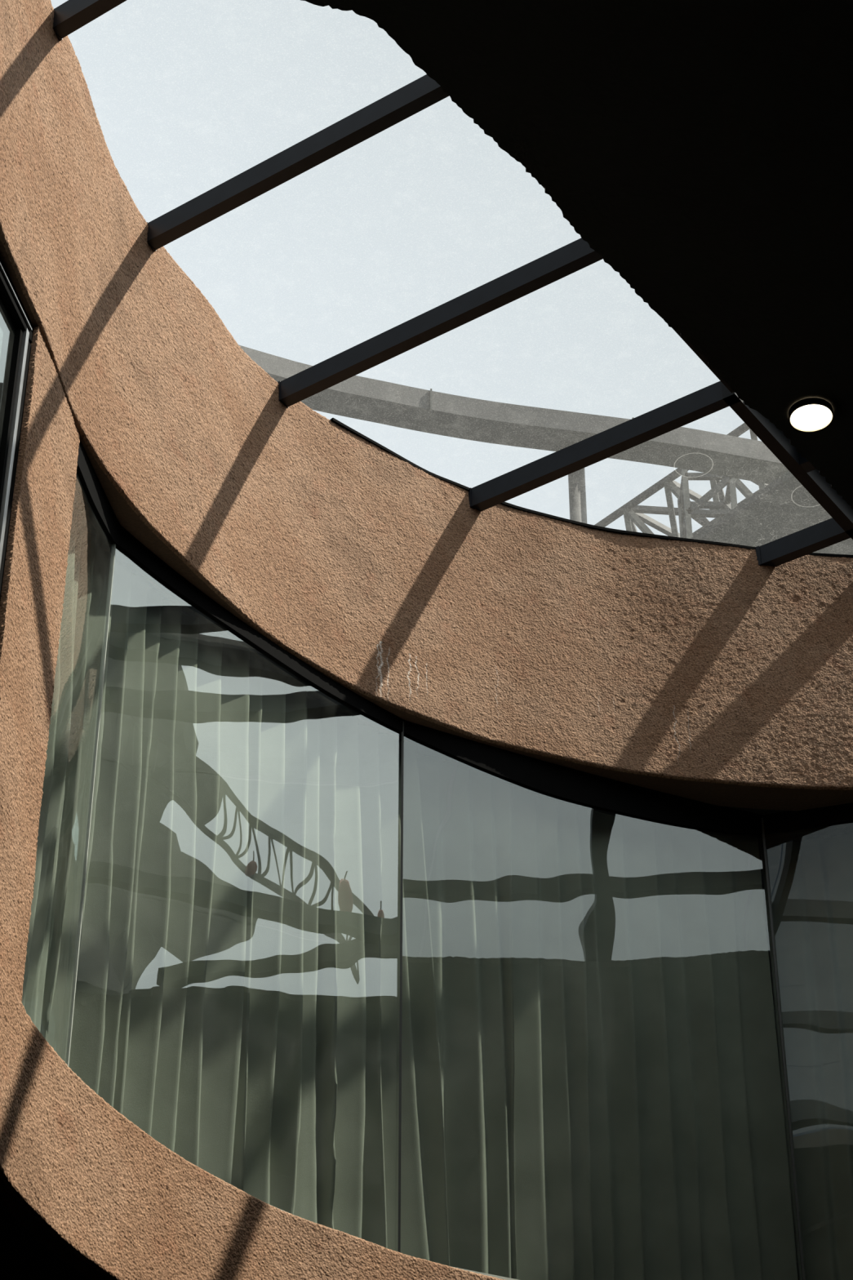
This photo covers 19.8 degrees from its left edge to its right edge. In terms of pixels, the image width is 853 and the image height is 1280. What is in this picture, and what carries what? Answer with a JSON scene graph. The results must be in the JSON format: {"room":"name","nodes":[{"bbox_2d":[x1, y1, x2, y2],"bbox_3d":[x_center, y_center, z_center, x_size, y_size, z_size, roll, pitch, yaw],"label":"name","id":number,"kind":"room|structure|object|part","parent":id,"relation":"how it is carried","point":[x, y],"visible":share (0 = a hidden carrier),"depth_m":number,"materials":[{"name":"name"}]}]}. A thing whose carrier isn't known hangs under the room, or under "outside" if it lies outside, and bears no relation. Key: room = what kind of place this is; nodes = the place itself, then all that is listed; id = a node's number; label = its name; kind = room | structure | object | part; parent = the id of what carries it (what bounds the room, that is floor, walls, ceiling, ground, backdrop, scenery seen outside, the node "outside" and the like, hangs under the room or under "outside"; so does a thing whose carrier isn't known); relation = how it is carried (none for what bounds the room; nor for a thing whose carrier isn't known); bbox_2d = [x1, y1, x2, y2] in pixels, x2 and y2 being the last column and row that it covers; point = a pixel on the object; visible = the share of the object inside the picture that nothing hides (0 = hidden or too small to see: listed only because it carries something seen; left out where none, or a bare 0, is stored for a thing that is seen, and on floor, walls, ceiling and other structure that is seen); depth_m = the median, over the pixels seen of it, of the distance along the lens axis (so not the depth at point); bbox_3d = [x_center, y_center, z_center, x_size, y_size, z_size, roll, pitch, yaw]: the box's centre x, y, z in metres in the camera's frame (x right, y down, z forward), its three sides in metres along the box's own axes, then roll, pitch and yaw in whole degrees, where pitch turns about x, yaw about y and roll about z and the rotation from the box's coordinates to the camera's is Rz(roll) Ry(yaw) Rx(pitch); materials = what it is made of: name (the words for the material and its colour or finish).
{"room":"building courtyard","nodes":[
{"label":"building courtyard","id":0,"kind":"room"},
{"bbox_2d":[0,326,79,1001],"bbox_3d":[-1.255,0.075,6.749,0.389,2.020,0.551,0,-35,0],"label":"wall pier","id":1,"kind":"object","parent":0,"point":[32,599],"visible":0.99,"depth_m":6.76,"materials":[{"name":"brown paint"}]},
{"bbox_2d":[0,1203,89,1279],"bbox_3d":[1.500,0.587,5.072,12.000,0.175,15.000,0,-35,0],"label":"ceiling","id":2,"kind":"structure","parent":0,"point":[22,1257],"depth_m":6.41,"materials":[{"name":"black paint"}]},
{"bbox_2d":[0,964,504,1279],"bbox_3d":[0.397,1.623,6.799,5.430,0.468,2.047,21,-40,-27],"label":"wall","id":3,"kind":"structure","parent":0,"point":[109,1200],"depth_m":6.65,"materials":[{"name":"brown paint"}]},
{"bbox_2d":[0,0,852,810],"bbox_3d":[0.178,-0.608,8.586,2.648,1.203,7.002,-29,-44,35],"label":"wall","id":4,"kind":"structure","parent":0,"point":[709,673],"depth_m":9.03,"materials":[{"name":"brown paint"}]},
{"bbox_2d":[0,257,33,599],"bbox_3d":[-1.335,-0.366,5.694,0.077,2.500,1.780,-6,-35,9],"label":"window","id":5,"kind":"structure","parent":4,"relation":"in","point":[16,327],"depth_m":6.89,"materials":[{"name":"grey metal"}]},
{"bbox_3d":[-1.338,-1.369,6.389,0.071,0.060,1.774,-6,-35,9],"label":"frame","id":6,"kind":"part","parent":5,"relation":"part of","materials":[{"name":"black metal"}]},
{"bbox_2d":[53,0,126,40],"bbox_3d":[-0.832,-2.058,7.473,0.997,0.094,0.055,-22,-40,28],"label":"roof beam","id":7,"kind":"structure","parent":4,"relation":"attached to","point":[69,16],"depth_m":7.59,"materials":[{"name":"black metal"}]},
{"bbox_3d":[-1.165,-1.925,7.664,0.024,0.094,0.055,-22,-40,28],"label":"plate","id":8,"kind":"part","parent":7,"relation":"part of","materials":[{"name":"black metal"}]},
{"bbox_2d":[146,74,449,252],"bbox_3d":[-0.472,-1.581,8.159,1.367,0.094,0.055,-22,-40,28],"label":"roof beam","id":9,"kind":"structure","parent":4,"relation":"attached to","point":[424,91],"depth_m":8.11,"materials":[{"name":"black metal"}]},
{"bbox_2d":[277,238,603,408],"bbox_3d":[0.000,-1.128,8.811,1.504,0.094,0.055,-22,-40,28],"label":"roof beam","id":10,"kind":"structure","parent":4,"relation":"attached to","point":[578,255],"depth_m":8.76,"materials":[{"name":"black metal"}]},
{"bbox_3d":[-0.540,-0.912,9.122,0.024,0.094,0.055,-22,-40,28],"label":"plate","id":11,"kind":"part","parent":10,"relation":"part of","materials":[{"name":"black metal"}]},
{"bbox_2d":[65,440,852,1279],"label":"window","id":12,"kind":"structure","parent":4,"relation":"in","point":[564,784],"depth_m":8.85,"materials":[{"name":"black metal"}]},
{"bbox_3d":[0.734,0.242,8.665,4.826,0.167,1.127,17,-38,-23],"label":"header frame","id":13,"kind":"part","parent":12,"relation":"part of","materials":[{"name":"black metal"}]},
{"bbox_2d":[329,417,852,557],"bbox_3d":[1.348,-0.487,9.806,3.632,0.012,0.476,7,-35,-10],"label":"trim","id":14,"kind":"structure","parent":4,"relation":"attached to","point":[333,420],"depth_m":9.82,"materials":[{"name":"black metal"}]},
{"bbox_2d":[468,381,741,511],"bbox_3d":[0.631,-0.726,9.390,1.281,0.094,0.055,-22,-40,28],"label":"roof beam","id":15,"kind":"structure","parent":4,"relation":"attached to","point":[708,400],"depth_m":9.35,"materials":[{"name":"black metal"}]},
{"bbox_3d":[0.182,-0.546,9.648,0.024,0.094,0.055,-22,-40,28],"label":"plate","id":16,"kind":"part","parent":15,"relation":"part of","materials":[{"name":"black metal"}]},
{"bbox_2d":[535,178,733,392],"bbox_3d":[-0.204,-2.055,7.478,0.040,0.090,4.701,-22,-40,28],"label":"roof beam","id":17,"kind":"structure","parent":4,"relation":"attached to","point":[698,353],"depth_m":8.89,"materials":[{"name":"black metal"}]},
{"bbox_2d":[755,517,852,566],"bbox_3d":[1.505,-0.386,9.879,0.532,0.094,0.055,-22,-40,28],"label":"roof beam","id":18,"kind":"structure","parent":4,"relation":"attached to","point":[828,532],"depth_m":9.85,"materials":[{"name":"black metal"}]},
{"bbox_3d":[1.362,-0.329,9.961,0.024,0.094,0.055,-22,-40,28],"label":"plate","id":19,"kind":"part","parent":18,"relation":"part of","materials":[{"name":"black metal"}]},
{"bbox_2d":[76,0,852,1195],"bbox_3d":[1.500,-1.390,6.446,12.000,0.030,15.000,0,-35,0],"label":"ceiling","id":20,"kind":"structure","parent":0,"point":[703,149],"depth_m":6.53,"materials":[{"name":"black paint"}]},
{"bbox_2d":[21,500,449,1266],"bbox_3d":[-0.681,0.790,7.603,0.286,2.180,2.356,-21,-40,27],"label":"window pane","id":21,"kind":"object","parent":20,"relation":"hanging from","point":[237,1001],"visible":0.67,"depth_m":7.83,"materials":[{"name":"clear glass"}]},
{"bbox_2d":[417,755,798,1279],"bbox_3d":[0.556,1.449,8.550,1.597,2.180,0.071,14,-37,-20],"label":"window pane","id":22,"kind":"object","parent":20,"relation":"hanging from","point":[613,1105],"visible":0.92,"depth_m":8.63,"materials":[{"name":"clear glass"}]},
{"bbox_2d":[760,832,852,1279],"bbox_3d":[2.211,1.591,8.755,1.852,2.180,0.178,-4,-35,6],"label":"window pane","id":23,"kind":"object","parent":20,"relation":"hanging from","point":[811,881],"visible":0.98,"depth_m":9.04,"materials":[{"name":"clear glass"}]},
{"bbox_2d":[788,397,833,431],"bbox_3d":[1.166,-0.682,7.415,0.134,0.024,0.134,0,-35,0],"label":"recessed light","id":24,"kind":"object","parent":20,"relation":"in","point":[811,414],"visible":1,"depth_m":7.41,"materials":[{"name":"white glass"}]},
{"bbox_2d":[791,404,830,426],"bbox_3d":[1.166,-0.681,7.415,0.118,0.011,0.118,0,-35,0],"label":"diffuser","id":25,"kind":"object","parent":24,"relation":"attached to","point":[802,415],"depth_m":7.41,"materials":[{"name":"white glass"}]},
{"bbox_2d":[791,1203,799,1279],"bbox_3d":[1.500,5.058,11.159,12.000,7.630,0.100,0,-35,0],"label":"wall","id":26,"kind":"structure","parent":0,"point":[792,1203],"depth_m":12.45,"materials":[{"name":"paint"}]},
{"bbox_3d":[1.500,-2.424,7.165,12.000,0.100,15.000,0,-35,0],"label":"roof","id":27,"kind":"structure","parent":0,"visible":0},
{"bbox_2d":[721,382,852,539],"bbox_3d":[1.900,-0.380,9.954,0.141,0.165,2.590,-22,-40,28],"label":"roof beam","id":28,"kind":"structure","parent":27,"relation":"attached to","point":[774,438],"depth_m":9.39,"materials":[{"name":"black metal"}]},
{"label":"outside","id":29,"kind":"structure","parent":0,"visible":0},
{"bbox_2d":[690,470,852,555],"bbox_3d":[3.619,-0.307,15.375,4.762,0.065,4.100,0,-35,0],"label":"deck","id":30,"kind":"object","parent":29,"point":[783,508],"visible":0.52,"depth_m":14.73,"materials":[{"name":"grey concrete"}]},
{"bbox_2d":[677,468,737,538],"bbox_3d":[2.050,-0.271,17.360,0.380,2.120,0.380,0,-35,0],"label":"lattice mast","id":31,"kind":"object","parent":30,"relation":"on","point":[701,508],"visible":0.16,"depth_m":17.73,"materials":[{"name":"grey metal"}]},
{"bbox_3d":[1.880,-0.182,17.505,0.040,2.100,0.040,0,-35,0],"label":"corner post","id":32,"kind":"part","parent":31,"relation":"part of","materials":[{"name":"grey metal"}]},
{"bbox_3d":[1.880,-0.376,17.226,0.040,2.100,0.040,0,-35,0],"label":"corner post","id":33,"kind":"part","parent":31,"relation":"part of","materials":[{"name":"grey metal"}]},
{"bbox_3d":[2.220,-0.376,17.226,0.040,2.100,0.040,0,-35,0],"label":"corner post","id":34,"kind":"part","parent":31,"relation":"part of","materials":[{"name":"grey metal"}]},
{"bbox_3d":[1.675,-0.629,14.899,0.030,0.050,1.382,24,-41,-30],"label":"edge trim","id":35,"kind":"part","parent":30,"relation":"part of","materials":[{"name":"grey concrete"}]},
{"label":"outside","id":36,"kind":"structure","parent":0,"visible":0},
{"bbox_2d":[595,422,768,537],"bbox_3d":[2.177,-0.864,20.992,0.799,0.668,5.531,26,-42,-32],"label":"truss","id":37,"kind":"object","parent":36,"point":[633,514],"visible":0.18,"depth_m":20.99,"materials":[{"name":"grey metal"}]},
{"bbox_3d":[2.195,-2.108,7.401,4.235,0.090,6.010,0,-35,0],"label":"roof beam","id":38,"kind":"structure","parent":0,"visible":0},
{"bbox_2d":[798,453,816,472],"bbox_3d":[2.773,-1.225,8.672,3.230,0.090,0.060,-22,-40,28],"label":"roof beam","id":39,"kind":"structure","parent":38,"relation":"attached to","point":[805,464],"depth_m":9.40,"materials":[{"name":"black metal"}]},
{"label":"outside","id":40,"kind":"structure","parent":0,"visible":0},
{"bbox_2d":[565,444,586,523],"bbox_3d":[0.980,0.238,15.057,0.170,3.595,0.170,0,-35,0],"label":"post","id":41,"kind":"object","parent":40,"point":[576,480],"visible":0.03,"depth_m":15.81,"materials":[{"name":"grey metal"}]},
{"bbox_2d":[238,344,788,484],"bbox_3d":[0.898,-1.515,15.828,8.883,0.176,0.885,10,-36,-14],"label":"girder","id":42,"kind":"object","parent":41,"relation":"on","point":[359,397],"visible":0.41,"depth_m":15.91,"materials":[{"name":"grey concrete"}]},
{"bbox_3d":[0.030,-1.550,15.778,0.013,0.176,0.025,0,-35,0],"label":"joint plate","id":43,"kind":"part","parent":42,"relation":"part of","materials":[{"name":"grey metal"}]}
]}

